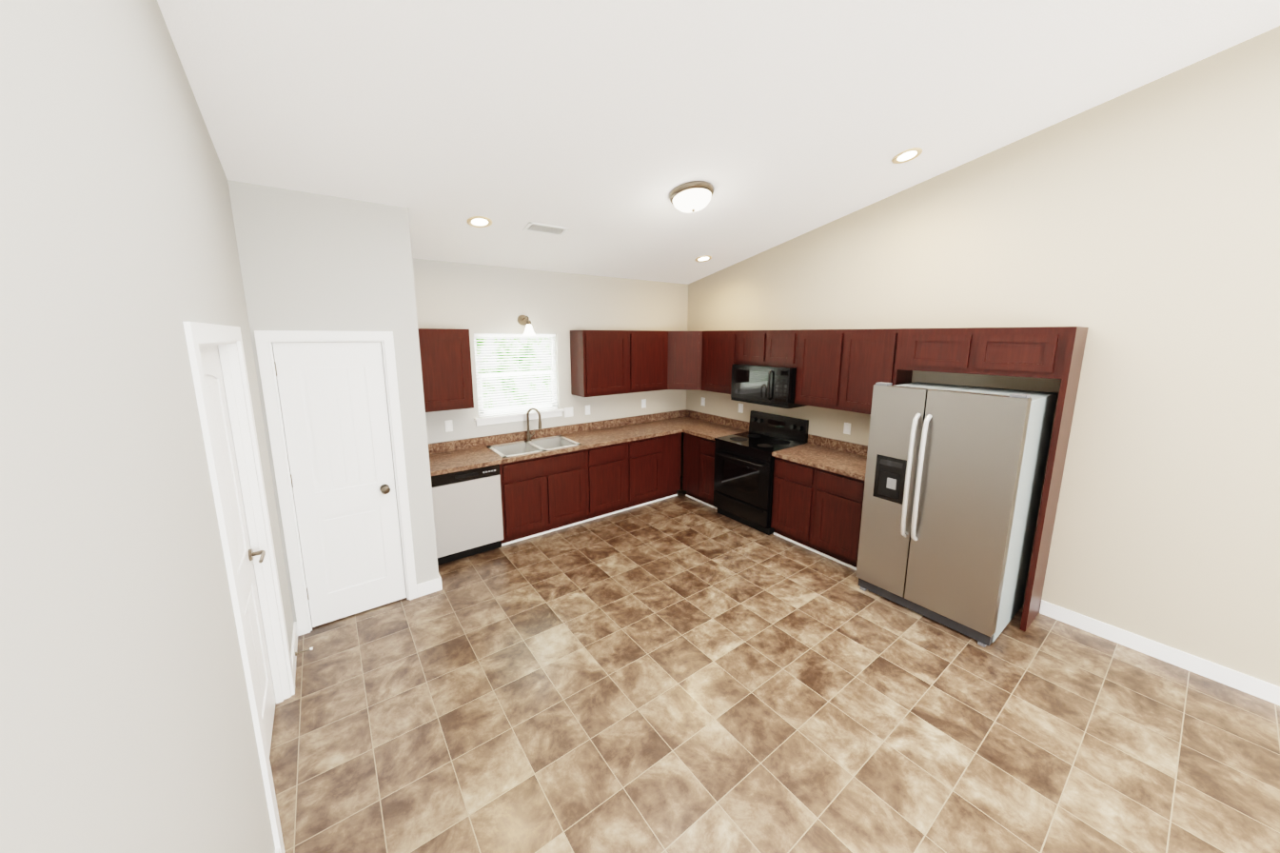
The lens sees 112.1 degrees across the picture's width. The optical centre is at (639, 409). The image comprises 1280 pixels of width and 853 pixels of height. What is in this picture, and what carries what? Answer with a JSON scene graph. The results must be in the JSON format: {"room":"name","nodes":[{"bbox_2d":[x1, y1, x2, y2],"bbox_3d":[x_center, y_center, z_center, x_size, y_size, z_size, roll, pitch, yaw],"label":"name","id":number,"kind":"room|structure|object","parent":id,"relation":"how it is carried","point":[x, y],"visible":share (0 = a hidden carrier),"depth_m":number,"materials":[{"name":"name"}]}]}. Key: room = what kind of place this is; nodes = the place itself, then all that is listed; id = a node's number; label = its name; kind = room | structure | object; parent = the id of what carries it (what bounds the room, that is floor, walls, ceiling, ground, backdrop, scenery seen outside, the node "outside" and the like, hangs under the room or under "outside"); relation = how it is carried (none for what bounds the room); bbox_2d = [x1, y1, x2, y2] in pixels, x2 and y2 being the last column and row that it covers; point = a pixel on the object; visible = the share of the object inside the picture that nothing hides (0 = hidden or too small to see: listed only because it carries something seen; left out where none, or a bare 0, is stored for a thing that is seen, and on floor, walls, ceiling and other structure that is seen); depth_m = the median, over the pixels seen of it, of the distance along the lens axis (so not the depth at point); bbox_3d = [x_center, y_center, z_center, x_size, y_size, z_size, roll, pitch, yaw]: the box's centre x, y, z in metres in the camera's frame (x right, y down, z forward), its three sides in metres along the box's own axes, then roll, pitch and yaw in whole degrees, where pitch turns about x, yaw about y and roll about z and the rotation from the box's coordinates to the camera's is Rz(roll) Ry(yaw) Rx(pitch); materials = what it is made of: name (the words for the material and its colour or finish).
{"room":"kitchen","nodes":[
{"label":"kitchen","id":0,"kind":"room"},
{"bbox_2d":[0,0,294,852],"bbox_3d":[-0.224,-0.337,-0.416,0.120,4.950,9.450,-7,12,-36],"label":"wall","id":1,"kind":"structure","parent":0,"point":[126,721],"depth_m":0.82,"materials":[{"name":"paint"}]},
{"bbox_2d":[199,345,275,755],"bbox_3d":[-1.788,0.736,1.927,0.102,2.018,0.938,-7,12,-36],"label":"hall door","id":2,"kind":"structure","parent":1,"relation":"in","point":[244,553],"depth_m":2.11,"materials":[{"name":"white wood"}]},
{"bbox_2d":[182,321,295,852],"bbox_3d":[-1.788,0.700,1.921,0.136,2.114,1.108,-7,12,-36],"label":"door frame","id":3,"kind":"structure","parent":1,"relation":"attached to","point":[225,339],"depth_m":2.17,"materials":[{"name":"white wood"}]},
{"bbox_2d":[291,621,305,681],"bbox_3d":[-2.230,1.570,2.791,0.030,0.105,0.560,-7,12,-36],"label":"baseboard","id":4,"kind":"structure","parent":1,"relation":"attached to","point":[294,652],"depth_m":2.78,"materials":[{"name":"white wood"}]},
{"bbox_2d":[227,179,425,622],"bbox_3d":[-2.115,0.051,3.040,0.810,3.014,0.110,-7,12,-36],"label":"wall","id":5,"kind":"structure","parent":0,"point":[308,261],"depth_m":2.82,"materials":[{"name":"paint"}]},
{"bbox_2d":[254,330,417,635],"bbox_3d":[-2.119,0.503,3.104,0.752,2.101,0.126,-7,12,-36],"label":"door frame","id":6,"kind":"structure","parent":5,"relation":"attached to","point":[265,340],"depth_m":2.95,"materials":[{"name":"white wood"}]},
{"bbox_2d":[272,341,406,627],"bbox_3d":[-2.094,0.542,3.068,0.608,2.013,0.109,-7,12,-36],"label":"pantry door","id":7,"kind":"structure","parent":5,"relation":"in","point":[334,408],"depth_m":3.07,"materials":[{"name":"white wood"}]},
{"bbox_2d":[391,205,438,581],"bbox_3d":[-1.993,-0.054,3.656,0.130,3.014,0.970,-7,12,-36],"label":"wall","id":8,"kind":"structure","parent":0,"point":[400,220],"depth_m":3.25,"materials":[{"name":"paint"}]},
{"bbox_2d":[431,573,442,590],"bbox_3d":[-1.733,1.419,3.673,0.014,0.105,0.314,-7,12,-36],"label":"baseboard","id":9,"kind":"structure","parent":8,"relation":"attached to","point":[438,581],"depth_m":3.54,"materials":[{"name":"white wood"}]},
{"bbox_2d":[296,257,688,476],"bbox_3d":[-1.195,-0.197,4.917,4.780,2.870,0.120,-7,12,-36],"label":"wall","id":10,"kind":"structure","parent":0,"point":[473,298],"depth_m":4.83,"materials":[{"name":"paint"}]},
{"bbox_2d":[417,328,473,412],"bbox_3d":[-1.910,-0.376,4.066,0.540,0.750,0.325,-7,12,-36],"label":"upper cabinet","id":11,"kind":"object","parent":10,"relation":"attached to","point":[445,363],"visible":0.71,"depth_m":3.97,"materials":[{"name":"brown wood"}]},
{"bbox_2d":[444,419,452,432],"bbox_3d":[-1.928,0.169,4.348,0.070,0.115,0.009,-7,12,-36],"label":"outlet","id":12,"kind":"object","parent":10,"relation":"attached to","point":[448,425],"visible":1,"depth_m":4.34,"materials":[{"name":"white plastic"}]},
{"bbox_2d":[473,333,557,414],"bbox_3d":[-1.360,-0.394,4.769,0.918,0.868,0.065,-7,12,-36],"label":"window","id":13,"kind":"structure","parent":10,"relation":"in","point":[516,375],"depth_m":4.75,"materials":[{"name":"white plastic"}]},
{"bbox_2d":[473,334,557,416],"bbox_3d":[-1.330,-0.389,4.729,0.904,0.864,0.038,-7,12,-36],"label":"window blinds","id":14,"kind":"object","parent":13,"relation":"attached to","point":[494,336],"visible":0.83,"depth_m":4.71,"materials":[{"name":"white plastic"}]},
{"bbox_2d":[474,408,564,426],"bbox_3d":[-1.323,0.085,4.800,1.010,0.084,0.079,-7,12,-36],"label":"window sill","id":15,"kind":"structure","parent":10,"relation":"attached to","point":[494,420],"depth_m":4.74,"materials":[{"name":"white"}]},
{"bbox_2d":[517,315,535,334],"bbox_3d":[-1.196,-0.891,4.562,0.150,0.220,0.249,-7,12,-36],"label":"lamp","id":16,"kind":"object","parent":10,"relation":"attached to","point":[522,320],"visible":0.98,"depth_m":4.51,"materials":[{"name":"silver metal"}]},
{"bbox_2d":[564,406,573,417],"bbox_3d":[-0.847,0.035,5.136,0.115,0.115,0.009,-7,12,-36],"label":"electrical outlet","id":17,"kind":"object","parent":10,"relation":"attached to","point":[568,412],"visible":1,"depth_m":5.13,"materials":[{"name":"white plastic"}]},
{"bbox_2d":[585,405,590,414],"bbox_3d":[-0.642,0.010,5.285,0.070,0.115,0.008,-7,12,-36],"label":"electrical outlet","id":18,"kind":"object","parent":10,"relation":"attached to","point":[587,409],"visible":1,"depth_m":5.28,"materials":[{"name":"white plastic"}]},
{"bbox_2d":[570,330,628,396],"bbox_3d":[-0.473,-0.554,5.114,0.614,0.750,0.325,-7,12,-36],"label":"upper cabinet","id":19,"kind":"object","parent":10,"relation":"attached to","point":[599,359],"visible":1,"depth_m":4.96,"materials":[{"name":"brown wood"}]},
{"bbox_2d":[641,398,646,408],"bbox_3d":[0.050,-0.076,5.789,0.070,0.115,0.008,-7,12,-36],"label":"electrical outlet","id":20,"kind":"object","parent":10,"relation":"attached to","point":[643,403],"visible":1,"depth_m":5.79,"materials":[{"name":"white plastic"}]},
{"bbox_2d":[628,330,668,393],"bbox_3d":[0.022,-0.616,5.474,0.614,0.750,0.325,-7,12,-36],"label":"upper cabinet","id":21,"kind":"object","parent":10,"relation":"attached to","point":[647,359],"visible":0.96,"depth_m":5.33,"materials":[{"name":"brown wood"}]},
{"bbox_2d":[667,331,702,390],"bbox_3d":[0.602,-0.657,5.722,0.611,0.750,0.611,-7,12,-36],"label":"upper cabinet","id":22,"kind":"object","parent":10,"relation":"attached to","point":[684,360],"visible":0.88,"depth_m":5.50,"materials":[{"name":"brown wood"}]},
{"bbox_2d":[157,0,1279,284],"bbox_3d":[1.651,-1.850,0.730,4.780,2.058,9.690,-7,12,-36],"label":"ceiling","id":23,"kind":"structure","parent":0,"point":[600,129],"depth_m":2.29,"materials":[{"name":"white paint"}]},
{"bbox_2d":[466,216,492,227],"bbox_3d":[-1.264,-1.474,3.396,0.190,0.046,0.188,-7,12,-36],"label":"recessed light","id":24,"kind":"object","parent":23,"relation":"in","point":[480,222],"visible":0.98,"depth_m":3.39,"materials":[{"name":"beige"}]},
{"bbox_2d":[522,221,569,236],"bbox_3d":[-0.800,-1.532,3.670,0.360,0.037,0.158,-7,12,-36],"label":"ceiling vent","id":25,"kind":"object","parent":23,"relation":"in","point":[544,228],"visible":1,"depth_m":3.66,"materials":[{"name":"white metal"}]},
{"bbox_2d":[669,180,714,212],"bbox_3d":[0.397,-1.615,3.327,0.350,0.178,0.343,-7,12,-36],"label":"dome light","id":26,"kind":"object","parent":23,"relation":"attached to","point":[693,196],"visible":1,"depth_m":3.22,"materials":[{"name":"white glass"}]},
{"bbox_2d":[695,255,711,261],"bbox_3d":[0.729,-1.722,4.936,0.190,0.046,0.188,-7,12,-36],"label":"recessed light","id":27,"kind":"object","parent":23,"relation":"in","point":[705,258],"visible":1,"depth_m":4.93,"materials":[{"name":"beige"}]},
{"bbox_2d":[891,147,922,163],"bbox_3d":[1.947,-1.845,3.140,0.190,0.046,0.188,-7,12,-36],"label":"recessed light","id":28,"kind":"object","parent":23,"relation":"in","point":[907,155],"visible":1,"depth_m":3.13,"materials":[{"name":"beige"}]},
{"bbox_2d":[269,476,1279,852],"bbox_3d":[1.648,1.900,1.372,4.780,0.060,9.690,-7,12,-36],"label":"floor","id":29,"kind":"structure","parent":0,"point":[680,673],"depth_m":2.34,"materials":[{"name":"tile"}]},
{"bbox_2d":[430,464,503,565],"bbox_3d":[-1.745,0.940,4.206,0.600,0.867,0.589,-7,12,-36],"label":"dishwasher","id":30,"kind":"object","parent":29,"relation":"on","point":[467,509],"visible":0.83,"depth_m":3.97,"materials":[{"name":"white metal"}]},
{"bbox_2d":[499,449,587,546],"bbox_3d":[-1.136,0.857,4.681,0.938,0.871,0.608,-7,12,-36],"label":"base cabinet","id":31,"kind":"object","parent":29,"relation":"on","point":[543,495],"visible":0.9,"depth_m":4.42,"materials":[{"name":"brown wood"}]},
{"bbox_2d":[428,407,716,475],"bbox_3d":[-0.591,0.219,4.962,3.595,0.557,0.636,-7,12,-36],"label":"countertop","id":32,"kind":"structure","parent":31,"relation":"on","point":[458,455],"depth_m":4.78,"materials":[{"name":"laminate"}]},
{"bbox_2d":[525,407,542,441],"bbox_3d":[-1.170,0.169,4.718,0.124,0.377,0.198,-7,12,-36],"label":"faucet","id":33,"kind":"object","parent":32,"relation":"on","point":[528,437],"depth_m":4.74,"materials":[{"name":"silver metal"}]},
{"bbox_2d":[584,441,626,521],"bbox_3d":[-0.543,0.784,5.113,0.534,0.871,0.608,-7,12,-36],"label":"base cabinet","id":34,"kind":"object","parent":29,"relation":"on","point":[605,480],"visible":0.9,"depth_m":4.87,"materials":[{"name":"brown wood"}]},
{"bbox_2d":[623,435,662,510],"bbox_3d":[-0.112,0.730,5.427,0.534,0.871,0.608,-7,12,-36],"label":"base cabinet","id":35,"kind":"object","parent":29,"relation":"on","point":[643,469],"visible":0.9,"depth_m":5.18,"materials":[{"name":"brown wood"}]},
{"bbox_2d":[658,432,681,500],"bbox_3d":[0.224,0.687,5.683,0.314,0.871,0.589,-7,12,-36],"label":"cabinet filler","id":36,"kind":"object","parent":29,"relation":"on","point":[671,465],"visible":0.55,"depth_m":5.45,"materials":[{"name":"brown wood"}]},
{"bbox_2d":[682,432,702,502],"bbox_3d":[0.879,0.703,5.592,0.589,0.871,0.298,-7,12,-36],"label":"base cabinet","id":37,"kind":"object","parent":29,"relation":"on","point":[691,465],"visible":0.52,"depth_m":5.42,"materials":[{"name":"brown wood"}]},
{"bbox_2d":[698,436,717,509],"bbox_3d":[1.050,0.745,5.348,0.608,0.871,0.298,-7,12,-36],"label":"base cabinet","id":38,"kind":"object","parent":29,"relation":"on","point":[706,489],"visible":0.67,"depth_m":5.18,"materials":[{"name":"brown wood"}]},
{"bbox_2d":[682,415,749,440],"bbox_3d":[0.959,0.227,5.362,0.636,0.139,0.572,-7,12,-36],"label":"countertop","id":39,"kind":"structure","parent":38,"relation":"on","point":[723,426],"depth_m":5.38,"materials":[{"name":"laminate"}]},
{"bbox_2d":[713,410,808,534],"bbox_3d":[1.321,0.677,4.862,0.711,1.169,0.768,-7,12,-36],"label":"range","id":40,"kind":"object","parent":29,"relation":"on","point":[743,478],"visible":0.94,"depth_m":4.73,"materials":[{"name":"black metal"}]},
{"bbox_2d":[770,456,817,551],"bbox_3d":[1.738,0.903,4.431,0.608,0.871,0.468,-7,12,-36],"label":"base cabinet","id":41,"kind":"object","parent":29,"relation":"on","point":[794,498],"visible":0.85,"depth_m":4.24,"materials":[{"name":"brown wood"}]},
{"bbox_2d":[771,433,867,480],"bbox_3d":[1.867,0.435,4.151,0.636,0.139,0.937,-7,12,-36],"label":"countertop","id":42,"kind":"structure","parent":41,"relation":"on","point":[839,457],"depth_m":4.22,"materials":[{"name":"laminate"}]},
{"bbox_2d":[811,468,865,570],"bbox_3d":[2.017,0.967,4.058,0.608,0.871,0.468,-7,12,-36],"label":"base cabinet","id":43,"kind":"object","parent":29,"relation":"on","point":[838,502],"visible":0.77,"depth_m":3.88,"materials":[{"name":"brown wood"}]},
{"bbox_2d":[855,381,1057,647],"bbox_3d":[2.339,0.670,3.287,0.868,1.717,0.905,-7,12,-36],"label":"refrigerator","id":44,"kind":"object","parent":29,"relation":"on","point":[954,481],"visible":1,"depth_m":3.00,"materials":[{"name":"grey metal"}]},
{"bbox_2d":[1019,326,1088,631],"bbox_3d":[2.879,0.511,3.001,0.370,2.129,0.032,-7,12,-36],"label":"end panel","id":45,"kind":"object","parent":29,"relation":"on","point":[1066,401],"visible":1,"depth_m":2.94,"materials":[{"name":"brown wood"}]},
{"bbox_2d":[686,25,1279,686],"bbox_3d":[3.559,-0.793,2.267,0.120,4.950,9.570,-7,12,-36],"label":"wall","id":46,"kind":"structure","parent":0,"point":[1135,231],"depth_m":2.78,"materials":[{"name":"paint"}]},
{"bbox_2d":[700,396,705,405],"bbox_3d":[0.870,-0.105,5.964,0.008,0.115,0.070,-7,12,-36],"label":"electrical outlet","id":47,"kind":"object","parent":46,"relation":"attached to","point":[702,403],"visible":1,"depth_m":5.96,"materials":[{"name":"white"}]},
{"bbox_2d":[701,330,739,393],"bbox_3d":[1.077,-0.589,5.325,0.325,0.750,0.598,-7,12,-36],"label":"upper cabinet","id":48,"kind":"object","parent":46,"relation":"attached to","point":[719,355],"visible":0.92,"depth_m":5.23,"materials":[{"name":"brown wood"}]},
{"bbox_2d":[738,403,743,413],"bbox_3d":[1.268,-0.014,5.433,0.008,0.115,0.070,-7,12,-36],"label":"electrical outlet","id":49,"kind":"object","parent":46,"relation":"attached to","point":[740,407],"visible":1,"depth_m":5.42,"materials":[{"name":"white plastic"}]},
{"bbox_2d":[738,329,798,367],"bbox_3d":[1.484,-0.678,4.752,0.325,0.380,0.766,-7,12,-36],"label":"upper cabinet","id":50,"kind":"object","parent":46,"relation":"attached to","point":[771,347],"visible":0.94,"depth_m":4.62,"materials":[{"name":"brown wood"}]},
{"bbox_2d":[730,363,805,408],"bbox_3d":[1.431,-0.277,4.779,0.449,0.415,0.762,-7,12,-36],"label":"over-the-range microwave","id":51,"kind":"object","parent":50,"relation":"attached to","point":[771,385],"visible":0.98,"depth_m":4.61,"materials":[{"name":"black"}]},
{"bbox_2d":[843,422,850,434],"bbox_3d":[2.089,0.194,4.343,0.008,0.115,0.070,-7,12,-36],"label":"electrical outlet","id":52,"kind":"object","parent":46,"relation":"attached to","point":[847,428],"visible":1,"depth_m":4.34,"materials":[{"name":"white plastic"}]},
{"bbox_2d":[794,328,912,413],"bbox_3d":[1.998,-0.378,4.098,0.325,0.750,0.958,-7,12,-36],"label":"upper cabinet","id":53,"kind":"object","parent":46,"relation":"attached to","point":[844,369],"visible":0.92,"depth_m":3.97,"materials":[{"name":"brown wood"}]},
{"bbox_2d":[895,326,1069,378],"bbox_3d":[2.568,-0.445,3.266,0.370,0.335,1.014,-7,12,-36],"label":"upper cabinet","id":54,"kind":"object","parent":46,"relation":"attached to","point":[1035,352],"visible":1,"depth_m":3.08,"materials":[{"name":"brown wood"}]},
{"bbox_2d":[1039,599,1279,705],"bbox_3d":[4.654,1.866,1.102,0.014,0.105,5.454,-7,12,-36],"label":"baseboard","id":55,"kind":"structure","parent":46,"relation":"attached to","point":[1211,669],"depth_m":2.77,"materials":[{"name":"white wood"}]},
{"label":"outside","id":56,"kind":"structure","parent":0,"visible":0},
{"bbox_2d":[475,333,551,409],"bbox_3d":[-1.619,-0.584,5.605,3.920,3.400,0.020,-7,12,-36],"label":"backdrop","id":57,"kind":"structure","parent":56,"point":[514,368],"depth_m":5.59,"materials":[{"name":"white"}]}
]}

